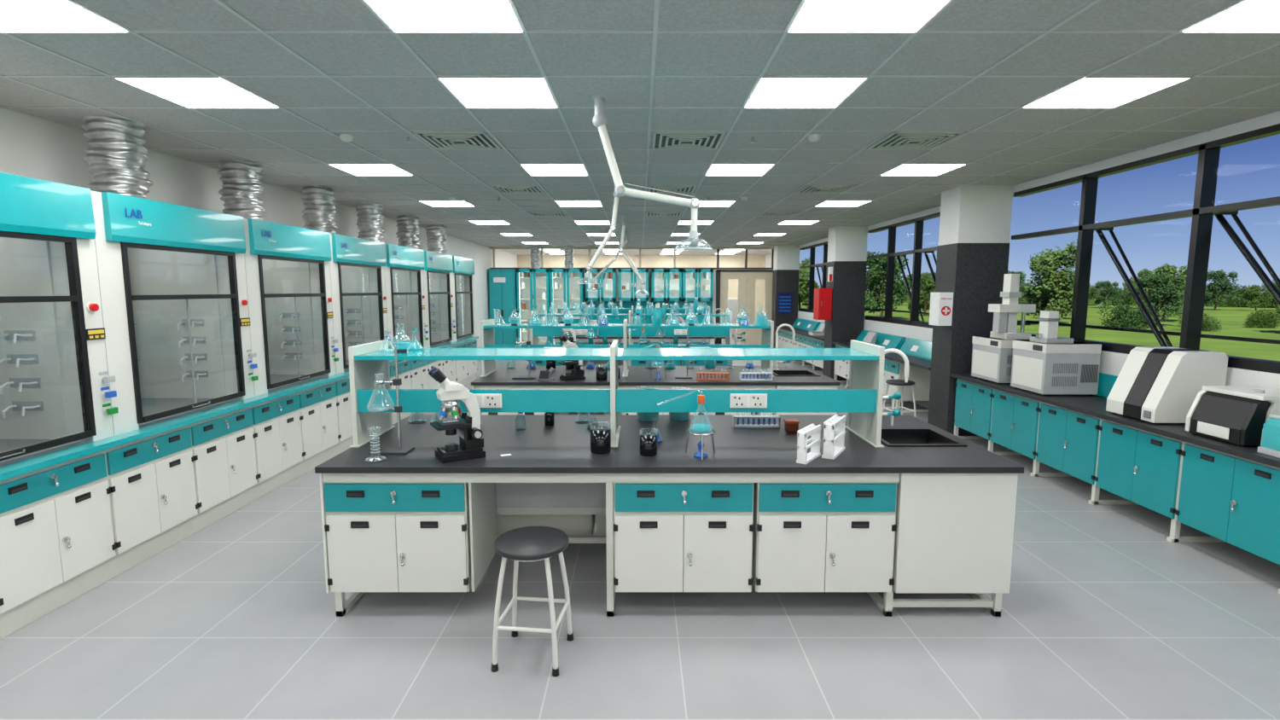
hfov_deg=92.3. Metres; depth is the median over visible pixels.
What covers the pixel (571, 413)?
stool
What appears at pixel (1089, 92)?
ceiling light panel
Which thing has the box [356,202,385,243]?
duct
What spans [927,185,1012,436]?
structural column
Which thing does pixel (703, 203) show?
ceiling light panel
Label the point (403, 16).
ceiling light panel
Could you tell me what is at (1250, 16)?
ceiling light panel
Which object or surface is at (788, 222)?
ceiling light panel
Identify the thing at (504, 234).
ceiling light panel
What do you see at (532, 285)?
tall cabinet
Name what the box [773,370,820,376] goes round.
sink
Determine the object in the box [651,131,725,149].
air diffuser
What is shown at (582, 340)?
lab bench
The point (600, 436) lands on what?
beaker
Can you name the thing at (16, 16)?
ceiling light panel
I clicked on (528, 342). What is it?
stand
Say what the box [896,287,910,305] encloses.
leafy tree
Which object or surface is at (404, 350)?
flask
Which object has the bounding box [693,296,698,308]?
bottle
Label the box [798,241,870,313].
window
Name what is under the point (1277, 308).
leafy tree
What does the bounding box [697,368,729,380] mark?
test tube rack
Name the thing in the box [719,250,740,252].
ceiling light panel
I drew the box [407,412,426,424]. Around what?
flask
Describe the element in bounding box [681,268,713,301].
upper cabinet
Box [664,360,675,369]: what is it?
flask
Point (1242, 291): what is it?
leafy tree
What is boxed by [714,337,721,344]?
beaker
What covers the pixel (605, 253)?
ceiling light panel
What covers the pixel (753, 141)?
sprinkler
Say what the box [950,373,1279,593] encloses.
lab bench
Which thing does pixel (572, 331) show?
microscope
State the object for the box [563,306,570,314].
flask
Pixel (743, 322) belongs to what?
flask
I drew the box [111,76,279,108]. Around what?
ceiling light panel
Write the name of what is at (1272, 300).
leafy tree
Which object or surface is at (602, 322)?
flask
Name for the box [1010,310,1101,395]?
instrument
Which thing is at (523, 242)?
ceiling light panel
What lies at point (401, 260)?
fume hood
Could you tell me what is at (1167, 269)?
leafy tree
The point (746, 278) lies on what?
door
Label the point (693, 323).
flask
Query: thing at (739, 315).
faucet
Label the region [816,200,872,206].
ceiling light panel
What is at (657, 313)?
bottle
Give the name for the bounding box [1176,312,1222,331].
shrub
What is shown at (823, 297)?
cabinet
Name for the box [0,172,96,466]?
fume hood
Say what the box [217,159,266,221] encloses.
duct
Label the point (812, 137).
smoke detector
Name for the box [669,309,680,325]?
flask
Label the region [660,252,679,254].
ceiling light panel
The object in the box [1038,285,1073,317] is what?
leafy tree
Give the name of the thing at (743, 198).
smoke detector
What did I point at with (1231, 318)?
grass lawn
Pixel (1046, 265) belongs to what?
leafy tree
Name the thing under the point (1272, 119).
wall
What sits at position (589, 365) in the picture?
flask
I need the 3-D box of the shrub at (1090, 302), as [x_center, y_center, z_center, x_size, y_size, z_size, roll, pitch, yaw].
[63.486,-9.274,86.986,4.984,3.108,4.759,4,8,33]
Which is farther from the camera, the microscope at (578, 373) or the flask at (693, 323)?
the flask at (693, 323)
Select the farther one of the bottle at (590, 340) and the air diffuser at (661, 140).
the bottle at (590, 340)
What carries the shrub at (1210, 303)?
on the grass lawn
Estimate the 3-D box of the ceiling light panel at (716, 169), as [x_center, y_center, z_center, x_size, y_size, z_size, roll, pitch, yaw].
[1.051,-2.027,6.543,0.640,0.014,0.630,0,6,0]
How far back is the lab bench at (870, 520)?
3.50 m
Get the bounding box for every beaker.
[544,314,553,325]
[546,360,556,368]
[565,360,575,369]
[589,423,611,453]
[595,363,607,380]
[635,386,659,422]
[639,429,657,456]
[668,388,691,421]
[704,360,715,369]
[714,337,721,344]
[756,312,767,325]
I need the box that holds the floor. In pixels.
[0,360,1279,719]
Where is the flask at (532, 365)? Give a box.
[526,360,535,368]
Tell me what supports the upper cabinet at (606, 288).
attached to the wall at (617, 270)
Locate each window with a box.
[489,247,773,269]
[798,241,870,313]
[865,211,940,328]
[1011,123,1279,373]
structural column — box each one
[771,244,799,348]
[822,226,867,380]
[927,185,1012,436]
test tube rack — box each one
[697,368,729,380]
[732,412,780,427]
[738,368,772,380]
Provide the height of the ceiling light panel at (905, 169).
0.014 m
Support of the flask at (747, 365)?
on the lab bench at (638, 376)
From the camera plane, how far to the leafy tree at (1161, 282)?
37.00 m
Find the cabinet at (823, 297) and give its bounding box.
[813,288,832,319]
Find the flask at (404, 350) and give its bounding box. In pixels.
[391,324,410,353]
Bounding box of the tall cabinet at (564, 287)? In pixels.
[549,268,584,344]
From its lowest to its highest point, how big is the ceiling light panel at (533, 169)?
0.014 m
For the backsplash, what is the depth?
18.60 m
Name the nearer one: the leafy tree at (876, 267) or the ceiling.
the ceiling
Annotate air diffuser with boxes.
[413,131,500,149]
[489,185,544,193]
[528,211,567,216]
[646,211,681,216]
[648,185,696,193]
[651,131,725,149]
[758,211,801,216]
[796,185,855,193]
[867,131,965,149]
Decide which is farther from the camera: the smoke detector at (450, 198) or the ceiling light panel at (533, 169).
the smoke detector at (450, 198)
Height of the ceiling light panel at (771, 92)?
0.014 m
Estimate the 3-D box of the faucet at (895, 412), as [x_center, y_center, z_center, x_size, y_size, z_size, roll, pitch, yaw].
[1.705,0.203,4.342,0.350,0.574,0.080,2,7,20]
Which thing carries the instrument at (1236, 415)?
on the lab bench at (1228, 492)
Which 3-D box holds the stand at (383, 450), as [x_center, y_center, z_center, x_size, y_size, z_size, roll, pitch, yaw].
[-1.522,0.232,3.705,0.243,0.660,0.156,0,6,0]
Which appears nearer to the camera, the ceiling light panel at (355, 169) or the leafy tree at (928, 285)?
the ceiling light panel at (355, 169)
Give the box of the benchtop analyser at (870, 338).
[861,331,877,344]
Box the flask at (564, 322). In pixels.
[562,308,573,325]
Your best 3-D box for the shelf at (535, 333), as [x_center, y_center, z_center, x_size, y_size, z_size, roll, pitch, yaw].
[-0.145,-0.515,10.399,3.350,0.630,0.580,0,6,0]
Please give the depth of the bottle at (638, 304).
13.32 m
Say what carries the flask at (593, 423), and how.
on the lab bench at (870, 520)
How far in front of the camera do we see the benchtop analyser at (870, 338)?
11.31 m
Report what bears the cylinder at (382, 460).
on the lab bench at (870, 520)
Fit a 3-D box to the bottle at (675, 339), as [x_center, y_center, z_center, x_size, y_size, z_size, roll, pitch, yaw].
[0.630,-0.363,10.869,0.090,0.220,0.090,0,6,0]
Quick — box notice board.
[777,292,791,314]
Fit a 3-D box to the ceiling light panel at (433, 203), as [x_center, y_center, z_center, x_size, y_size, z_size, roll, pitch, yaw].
[-2.851,-2.316,9.086,0.640,0.014,0.630,0,6,0]
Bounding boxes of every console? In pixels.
[791,318,820,331]
[855,330,906,349]
[899,337,931,360]
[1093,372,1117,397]
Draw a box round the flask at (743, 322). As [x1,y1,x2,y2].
[739,315,749,325]
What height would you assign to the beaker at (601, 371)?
0.175 m
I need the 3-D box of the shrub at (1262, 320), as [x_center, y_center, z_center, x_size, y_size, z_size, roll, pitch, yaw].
[36.025,-2.387,35.480,1.654,1.076,1.700,4,8,33]
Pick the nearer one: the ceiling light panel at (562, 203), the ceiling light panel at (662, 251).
the ceiling light panel at (562, 203)
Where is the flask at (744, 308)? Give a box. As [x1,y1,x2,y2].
[736,308,748,324]
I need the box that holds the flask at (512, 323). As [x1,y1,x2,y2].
[508,308,519,325]
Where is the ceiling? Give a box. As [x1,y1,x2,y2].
[0,0,1279,255]
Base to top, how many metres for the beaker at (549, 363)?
0.175 m
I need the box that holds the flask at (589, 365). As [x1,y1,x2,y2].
[586,360,595,368]
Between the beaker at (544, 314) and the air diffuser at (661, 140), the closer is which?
the air diffuser at (661, 140)
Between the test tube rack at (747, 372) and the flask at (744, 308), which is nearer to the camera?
the test tube rack at (747, 372)
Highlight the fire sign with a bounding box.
[827,267,833,281]
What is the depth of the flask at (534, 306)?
7.24 m
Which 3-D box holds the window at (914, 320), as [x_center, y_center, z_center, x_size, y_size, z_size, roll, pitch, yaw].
[4.767,-1.473,10.325,0.334,1.790,4.310,0,6,0]
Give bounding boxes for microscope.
[428,366,485,463]
[558,320,576,344]
[558,334,585,381]
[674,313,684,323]
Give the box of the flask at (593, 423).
[587,412,599,430]
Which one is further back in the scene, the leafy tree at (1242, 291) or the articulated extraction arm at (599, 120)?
the leafy tree at (1242, 291)
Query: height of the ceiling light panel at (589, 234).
0.014 m
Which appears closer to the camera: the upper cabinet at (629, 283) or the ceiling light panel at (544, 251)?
the upper cabinet at (629, 283)
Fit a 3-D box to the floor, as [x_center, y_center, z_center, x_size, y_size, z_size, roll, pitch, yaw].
[0.050,0.784,10.255,9.500,0.120,25.800,0,6,0]
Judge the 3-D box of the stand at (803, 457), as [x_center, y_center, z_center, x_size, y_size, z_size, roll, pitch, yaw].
[0.985,0.486,3.578,0.060,0.185,0.240,5,8,35]
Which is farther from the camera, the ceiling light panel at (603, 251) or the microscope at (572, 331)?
the ceiling light panel at (603, 251)
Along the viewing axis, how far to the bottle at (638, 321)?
7.23 m
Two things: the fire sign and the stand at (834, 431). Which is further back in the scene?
the fire sign
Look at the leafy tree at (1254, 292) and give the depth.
64.46 m
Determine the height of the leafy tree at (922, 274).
4.627 m
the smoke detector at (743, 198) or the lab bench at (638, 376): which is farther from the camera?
the smoke detector at (743, 198)
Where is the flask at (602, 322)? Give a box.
[598,310,608,325]
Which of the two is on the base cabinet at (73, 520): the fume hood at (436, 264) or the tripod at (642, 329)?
the fume hood at (436, 264)
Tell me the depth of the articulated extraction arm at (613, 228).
7.30 m
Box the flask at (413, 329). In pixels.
[407,328,423,350]
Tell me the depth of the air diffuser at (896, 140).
5.20 m
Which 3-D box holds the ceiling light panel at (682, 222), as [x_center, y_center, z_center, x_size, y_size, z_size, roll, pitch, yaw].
[1.051,-2.606,11.630,0.640,0.014,0.630,0,6,0]
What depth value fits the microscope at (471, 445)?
3.57 m
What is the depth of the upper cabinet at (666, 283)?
18.29 m
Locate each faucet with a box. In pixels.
[713,308,723,323]
[732,314,749,344]
[773,323,795,370]
[882,348,909,425]
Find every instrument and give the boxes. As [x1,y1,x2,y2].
[971,273,1035,384]
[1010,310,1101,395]
[1184,385,1279,447]
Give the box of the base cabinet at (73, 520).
[0,336,478,639]
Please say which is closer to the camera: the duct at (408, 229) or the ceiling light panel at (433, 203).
the ceiling light panel at (433, 203)
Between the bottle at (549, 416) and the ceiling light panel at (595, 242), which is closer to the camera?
the bottle at (549, 416)
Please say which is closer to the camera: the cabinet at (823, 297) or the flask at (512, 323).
the flask at (512, 323)
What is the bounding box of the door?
[715,269,773,344]
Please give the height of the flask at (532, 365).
0.170 m
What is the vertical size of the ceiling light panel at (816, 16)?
0.014 m
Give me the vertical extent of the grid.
0.009 m
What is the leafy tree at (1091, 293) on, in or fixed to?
on the grass lawn
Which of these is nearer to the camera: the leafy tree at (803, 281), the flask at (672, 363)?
the flask at (672, 363)
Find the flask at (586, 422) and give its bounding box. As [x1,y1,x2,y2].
[575,412,592,424]
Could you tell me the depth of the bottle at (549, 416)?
4.45 m
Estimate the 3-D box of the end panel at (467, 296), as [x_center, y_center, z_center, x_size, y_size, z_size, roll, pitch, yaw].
[-3.990,-1.312,12.970,0.980,1.590,0.110,0,6,0]
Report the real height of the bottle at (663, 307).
0.192 m
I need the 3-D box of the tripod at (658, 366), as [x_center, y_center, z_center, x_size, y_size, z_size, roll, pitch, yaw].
[0.116,0.015,6.755,0.356,0.401,0.191,0,6,0]
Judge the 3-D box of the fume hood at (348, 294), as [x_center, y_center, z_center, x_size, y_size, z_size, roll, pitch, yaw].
[-3.965,-0.703,7.629,1.030,1.600,1.620,0,6,0]
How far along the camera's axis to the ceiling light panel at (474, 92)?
3.95 m
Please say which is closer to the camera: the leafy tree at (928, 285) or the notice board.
the notice board
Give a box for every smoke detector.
[338,133,353,141]
[448,196,456,200]
[740,196,748,200]
[807,133,820,141]
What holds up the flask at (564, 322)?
on the shelf at (487, 332)
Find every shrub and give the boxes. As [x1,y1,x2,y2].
[1088,285,1108,305]
[1096,301,1159,329]
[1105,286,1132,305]
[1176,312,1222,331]
[1204,281,1219,306]
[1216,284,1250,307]
[1242,310,1279,328]
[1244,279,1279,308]
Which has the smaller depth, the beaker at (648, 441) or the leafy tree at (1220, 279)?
the beaker at (648, 441)
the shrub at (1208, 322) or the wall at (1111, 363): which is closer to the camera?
the wall at (1111, 363)
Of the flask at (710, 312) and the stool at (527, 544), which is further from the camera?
the flask at (710, 312)
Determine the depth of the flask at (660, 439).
3.99 m
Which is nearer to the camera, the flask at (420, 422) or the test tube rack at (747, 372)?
the flask at (420, 422)
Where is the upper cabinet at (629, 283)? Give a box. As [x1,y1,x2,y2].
[618,268,648,301]
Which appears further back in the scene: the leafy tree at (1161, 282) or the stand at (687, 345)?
the leafy tree at (1161, 282)
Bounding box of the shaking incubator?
[1256,413,1279,458]
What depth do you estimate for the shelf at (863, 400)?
3.86 m
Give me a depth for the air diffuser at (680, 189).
7.69 m
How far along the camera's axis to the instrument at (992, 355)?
6.91 m
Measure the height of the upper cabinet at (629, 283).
0.950 m
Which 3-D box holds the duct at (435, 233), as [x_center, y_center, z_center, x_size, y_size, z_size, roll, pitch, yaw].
[-4.044,-2.358,12.220,0.404,0.651,0.396,-1,7,-6]
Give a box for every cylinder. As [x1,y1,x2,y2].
[365,427,386,463]
[491,308,501,325]
[722,311,733,325]
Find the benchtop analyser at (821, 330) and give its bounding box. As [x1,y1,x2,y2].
[808,323,824,335]
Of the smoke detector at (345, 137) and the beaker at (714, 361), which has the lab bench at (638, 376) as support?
the beaker at (714, 361)
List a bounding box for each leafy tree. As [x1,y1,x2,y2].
[798,257,818,308]
[864,251,912,317]
[865,275,885,302]
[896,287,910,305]
[907,273,936,315]
[919,272,936,302]
[1007,270,1032,301]
[1018,238,1090,319]
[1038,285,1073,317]
[1088,280,1123,306]
[1088,284,1093,299]
[1122,263,1187,321]
[1122,279,1146,306]
[1124,273,1185,324]
[1204,269,1245,310]
[1240,285,1272,310]
[1275,304,1279,314]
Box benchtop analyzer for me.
[1105,346,1228,424]
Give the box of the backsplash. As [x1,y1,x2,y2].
[586,301,712,322]
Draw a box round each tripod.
[628,328,648,344]
[650,343,666,380]
[679,389,715,459]
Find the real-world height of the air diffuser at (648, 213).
0.027 m
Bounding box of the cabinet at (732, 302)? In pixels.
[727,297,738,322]
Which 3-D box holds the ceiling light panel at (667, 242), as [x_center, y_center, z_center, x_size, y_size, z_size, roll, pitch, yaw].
[1.051,-3.186,16.717,0.640,0.014,0.630,0,6,0]
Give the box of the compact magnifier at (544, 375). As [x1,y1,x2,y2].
[537,367,554,380]
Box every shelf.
[348,340,884,448]
[480,319,773,376]
[529,310,732,344]
[556,305,709,323]
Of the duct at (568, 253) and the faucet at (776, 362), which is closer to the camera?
the faucet at (776, 362)
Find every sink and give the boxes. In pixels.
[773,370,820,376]
[880,428,967,447]
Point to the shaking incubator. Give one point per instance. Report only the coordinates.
(1274, 450)
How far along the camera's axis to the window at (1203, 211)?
5.17 m
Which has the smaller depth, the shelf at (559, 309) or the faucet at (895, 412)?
the faucet at (895, 412)
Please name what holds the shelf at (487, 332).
on the lab bench at (638, 376)
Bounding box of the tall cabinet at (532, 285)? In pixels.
[516,268,551,344]
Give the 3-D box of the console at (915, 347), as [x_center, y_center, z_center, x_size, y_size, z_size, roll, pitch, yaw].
[4.457,-0.139,9.395,0.195,0.250,1.900,0,6,0]
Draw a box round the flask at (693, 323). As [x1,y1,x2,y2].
[686,308,696,325]
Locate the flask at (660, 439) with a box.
[650,425,663,442]
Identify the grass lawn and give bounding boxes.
[797,292,1279,360]
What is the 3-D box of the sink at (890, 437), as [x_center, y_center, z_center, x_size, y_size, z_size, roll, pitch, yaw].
[1.810,0.623,4.117,0.500,0.230,0.480,0,6,0]
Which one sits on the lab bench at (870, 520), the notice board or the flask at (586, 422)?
the flask at (586, 422)
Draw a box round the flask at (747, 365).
[744,360,754,368]
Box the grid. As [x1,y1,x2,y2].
[0,0,1279,247]
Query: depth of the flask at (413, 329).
4.17 m
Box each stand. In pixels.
[366,343,414,454]
[512,319,536,379]
[578,305,587,323]
[585,309,599,344]
[655,315,665,344]
[674,327,692,378]
[796,424,821,464]
[821,414,846,459]
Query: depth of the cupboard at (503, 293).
18.11 m
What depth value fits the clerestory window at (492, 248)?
18.46 m
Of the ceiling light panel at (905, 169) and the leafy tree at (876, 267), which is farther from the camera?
the leafy tree at (876, 267)
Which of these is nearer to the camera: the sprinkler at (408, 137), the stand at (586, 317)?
the sprinkler at (408, 137)
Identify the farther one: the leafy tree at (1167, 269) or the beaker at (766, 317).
the leafy tree at (1167, 269)
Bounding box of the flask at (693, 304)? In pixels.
[684,303,698,325]
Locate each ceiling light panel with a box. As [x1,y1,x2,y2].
[0,0,129,33]
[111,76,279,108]
[327,163,413,175]
[365,0,523,33]
[418,200,473,206]
[436,76,557,108]
[468,220,509,224]
[499,232,532,236]
[519,163,587,175]
[523,242,547,244]
[543,250,564,252]
[548,252,564,254]
[554,200,601,206]
[574,220,610,224]
[586,232,615,236]
[594,242,618,244]
[603,250,617,252]
[605,252,622,254]
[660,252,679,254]
[661,250,681,252]
[666,242,690,244]
[670,232,700,236]
[678,220,714,224]
[699,200,735,206]
[705,163,774,175]
[715,252,735,254]
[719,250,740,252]
[737,242,762,244]
[744,76,868,108]
[753,232,787,236]
[779,220,820,224]
[787,0,949,33]
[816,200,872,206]
[880,163,967,175]
[1022,76,1193,108]
[1180,0,1279,33]
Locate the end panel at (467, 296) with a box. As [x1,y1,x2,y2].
[464,274,476,335]
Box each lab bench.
[314,414,1023,616]
[471,366,839,414]
[526,360,761,366]
[553,332,742,344]
[775,326,824,372]
[832,341,930,412]
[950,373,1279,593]
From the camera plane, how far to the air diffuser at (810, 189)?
7.75 m
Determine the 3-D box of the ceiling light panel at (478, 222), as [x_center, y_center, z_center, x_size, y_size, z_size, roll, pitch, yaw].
[-2.851,-2.606,11.630,0.640,0.014,0.630,0,6,0]
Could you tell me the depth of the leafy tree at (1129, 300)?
72.40 m
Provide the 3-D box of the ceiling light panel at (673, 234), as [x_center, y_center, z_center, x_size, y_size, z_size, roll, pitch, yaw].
[1.051,-2.896,14.173,0.640,0.014,0.630,0,6,0]
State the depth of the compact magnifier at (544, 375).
6.67 m
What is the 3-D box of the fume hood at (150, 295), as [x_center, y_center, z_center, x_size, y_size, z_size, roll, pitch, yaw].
[-3.965,-0.364,4.649,1.030,1.600,1.620,0,6,0]
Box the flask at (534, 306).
[529,305,541,325]
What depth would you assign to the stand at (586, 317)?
13.09 m
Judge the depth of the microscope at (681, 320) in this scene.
13.00 m
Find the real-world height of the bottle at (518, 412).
0.144 m
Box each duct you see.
[81,116,152,199]
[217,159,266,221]
[300,185,337,233]
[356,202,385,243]
[395,215,420,249]
[425,224,448,254]
[529,246,540,268]
[564,246,574,268]
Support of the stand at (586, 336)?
on the lab bench at (538, 363)
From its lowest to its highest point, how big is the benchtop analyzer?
0.572 m
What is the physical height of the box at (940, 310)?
0.420 m
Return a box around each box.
[784,418,799,431]
[928,292,953,325]
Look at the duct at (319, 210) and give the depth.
7.61 m
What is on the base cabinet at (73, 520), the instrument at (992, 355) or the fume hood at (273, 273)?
the fume hood at (273, 273)
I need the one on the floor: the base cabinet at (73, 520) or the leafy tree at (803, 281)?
the base cabinet at (73, 520)
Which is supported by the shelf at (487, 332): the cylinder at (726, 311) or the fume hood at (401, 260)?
the cylinder at (726, 311)
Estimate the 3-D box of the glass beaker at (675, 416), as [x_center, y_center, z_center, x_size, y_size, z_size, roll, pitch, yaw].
[0.300,0.335,4.668,0.174,0.238,0.174,0,6,0]
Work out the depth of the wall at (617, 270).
18.58 m
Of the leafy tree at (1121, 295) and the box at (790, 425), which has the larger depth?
the leafy tree at (1121, 295)
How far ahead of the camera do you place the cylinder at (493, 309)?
7.05 m
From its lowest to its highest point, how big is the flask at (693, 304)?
0.250 m
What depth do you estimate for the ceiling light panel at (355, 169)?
6.50 m
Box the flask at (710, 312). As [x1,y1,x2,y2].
[701,312,715,325]
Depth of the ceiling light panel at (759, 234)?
14.04 m
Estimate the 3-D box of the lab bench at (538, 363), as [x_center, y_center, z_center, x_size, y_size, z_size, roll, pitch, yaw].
[0.165,0.245,10.485,3.950,0.900,1.458,0,6,0]
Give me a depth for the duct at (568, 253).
18.07 m
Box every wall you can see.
[0,108,517,348]
[517,255,765,322]
[584,269,715,323]
[765,110,1279,257]
[765,256,1279,408]
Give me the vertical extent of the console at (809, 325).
0.250 m
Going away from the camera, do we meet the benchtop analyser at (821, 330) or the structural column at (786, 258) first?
the benchtop analyser at (821, 330)
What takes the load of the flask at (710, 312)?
on the shelf at (487, 332)
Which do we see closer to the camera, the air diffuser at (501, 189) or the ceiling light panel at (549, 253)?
the air diffuser at (501, 189)
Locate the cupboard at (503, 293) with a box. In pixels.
[488,268,517,344]
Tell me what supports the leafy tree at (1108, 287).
on the grass lawn
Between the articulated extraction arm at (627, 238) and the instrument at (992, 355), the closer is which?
the instrument at (992, 355)
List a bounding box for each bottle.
[515,412,525,430]
[544,412,554,426]
[587,337,593,344]
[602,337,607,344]
[634,306,642,325]
[636,298,640,306]
[652,304,661,325]
[661,302,665,314]
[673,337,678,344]
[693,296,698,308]
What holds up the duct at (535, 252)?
on the tall cabinet at (532, 285)
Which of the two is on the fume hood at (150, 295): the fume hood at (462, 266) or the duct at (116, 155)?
the duct at (116, 155)
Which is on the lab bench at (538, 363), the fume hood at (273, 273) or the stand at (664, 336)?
the stand at (664, 336)
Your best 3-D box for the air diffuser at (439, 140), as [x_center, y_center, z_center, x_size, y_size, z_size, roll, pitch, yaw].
[-1.549,-1.874,5.272,0.580,0.027,0.580,0,6,0]
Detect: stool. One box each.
[490,526,573,677]
[568,412,605,414]
[882,379,916,417]
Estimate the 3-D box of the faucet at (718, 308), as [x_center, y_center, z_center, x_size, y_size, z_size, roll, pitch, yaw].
[1.705,-0.874,13.791,0.350,0.574,0.080,2,7,20]
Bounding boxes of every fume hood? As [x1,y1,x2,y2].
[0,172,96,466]
[48,190,246,442]
[215,218,331,400]
[308,233,386,376]
[368,244,424,348]
[410,250,453,348]
[440,256,474,342]
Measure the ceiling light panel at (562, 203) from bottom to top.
0.014 m
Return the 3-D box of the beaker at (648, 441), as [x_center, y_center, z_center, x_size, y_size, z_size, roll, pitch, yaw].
[0.050,0.492,3.679,0.114,0.149,0.114,0,6,0]
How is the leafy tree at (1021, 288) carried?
on the grass lawn
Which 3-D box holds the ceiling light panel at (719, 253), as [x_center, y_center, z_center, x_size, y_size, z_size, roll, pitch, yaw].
[3.000,-3.744,21.615,0.640,0.014,0.630,0,6,0]
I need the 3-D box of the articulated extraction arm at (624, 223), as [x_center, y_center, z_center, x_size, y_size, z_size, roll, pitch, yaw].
[-0.102,-1.800,10.484,0.520,1.356,0.256,0,6,0]
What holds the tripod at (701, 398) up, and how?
on the lab bench at (870, 520)
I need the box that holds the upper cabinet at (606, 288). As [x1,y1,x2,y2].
[585,268,616,301]
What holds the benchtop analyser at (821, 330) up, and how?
on the lab bench at (803, 340)
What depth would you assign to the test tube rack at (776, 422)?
4.43 m
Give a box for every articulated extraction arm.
[576,180,619,284]
[587,231,629,290]
[591,94,712,250]
[618,213,648,293]
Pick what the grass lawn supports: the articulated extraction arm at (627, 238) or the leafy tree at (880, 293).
the leafy tree at (880, 293)
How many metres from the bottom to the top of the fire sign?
0.300 m
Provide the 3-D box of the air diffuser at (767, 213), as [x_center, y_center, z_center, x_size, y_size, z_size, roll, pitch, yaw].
[2.351,-2.454,10.359,0.580,0.027,0.580,0,6,0]
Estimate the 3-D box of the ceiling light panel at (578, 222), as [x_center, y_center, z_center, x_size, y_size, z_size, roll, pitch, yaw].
[-0.899,-2.606,11.630,0.640,0.014,0.630,0,6,0]
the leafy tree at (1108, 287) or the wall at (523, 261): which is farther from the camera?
the leafy tree at (1108, 287)
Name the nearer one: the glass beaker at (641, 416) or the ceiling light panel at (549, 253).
the glass beaker at (641, 416)
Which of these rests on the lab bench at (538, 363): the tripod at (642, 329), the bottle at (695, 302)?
the tripod at (642, 329)
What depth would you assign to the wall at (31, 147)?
5.97 m
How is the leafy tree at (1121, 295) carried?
on the grass lawn
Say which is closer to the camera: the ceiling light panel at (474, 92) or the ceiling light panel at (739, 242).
the ceiling light panel at (474, 92)
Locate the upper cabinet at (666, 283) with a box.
[651,268,681,301]
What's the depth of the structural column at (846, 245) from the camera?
12.52 m
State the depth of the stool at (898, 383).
8.48 m
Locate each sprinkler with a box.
[404,136,412,143]
[749,136,756,143]
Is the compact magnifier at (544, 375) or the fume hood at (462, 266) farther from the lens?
the fume hood at (462, 266)
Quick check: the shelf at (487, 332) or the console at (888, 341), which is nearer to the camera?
the shelf at (487, 332)
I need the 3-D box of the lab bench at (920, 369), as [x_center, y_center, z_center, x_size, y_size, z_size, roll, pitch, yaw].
[4.260,0.275,10.524,0.640,0.830,4.250,0,6,0]

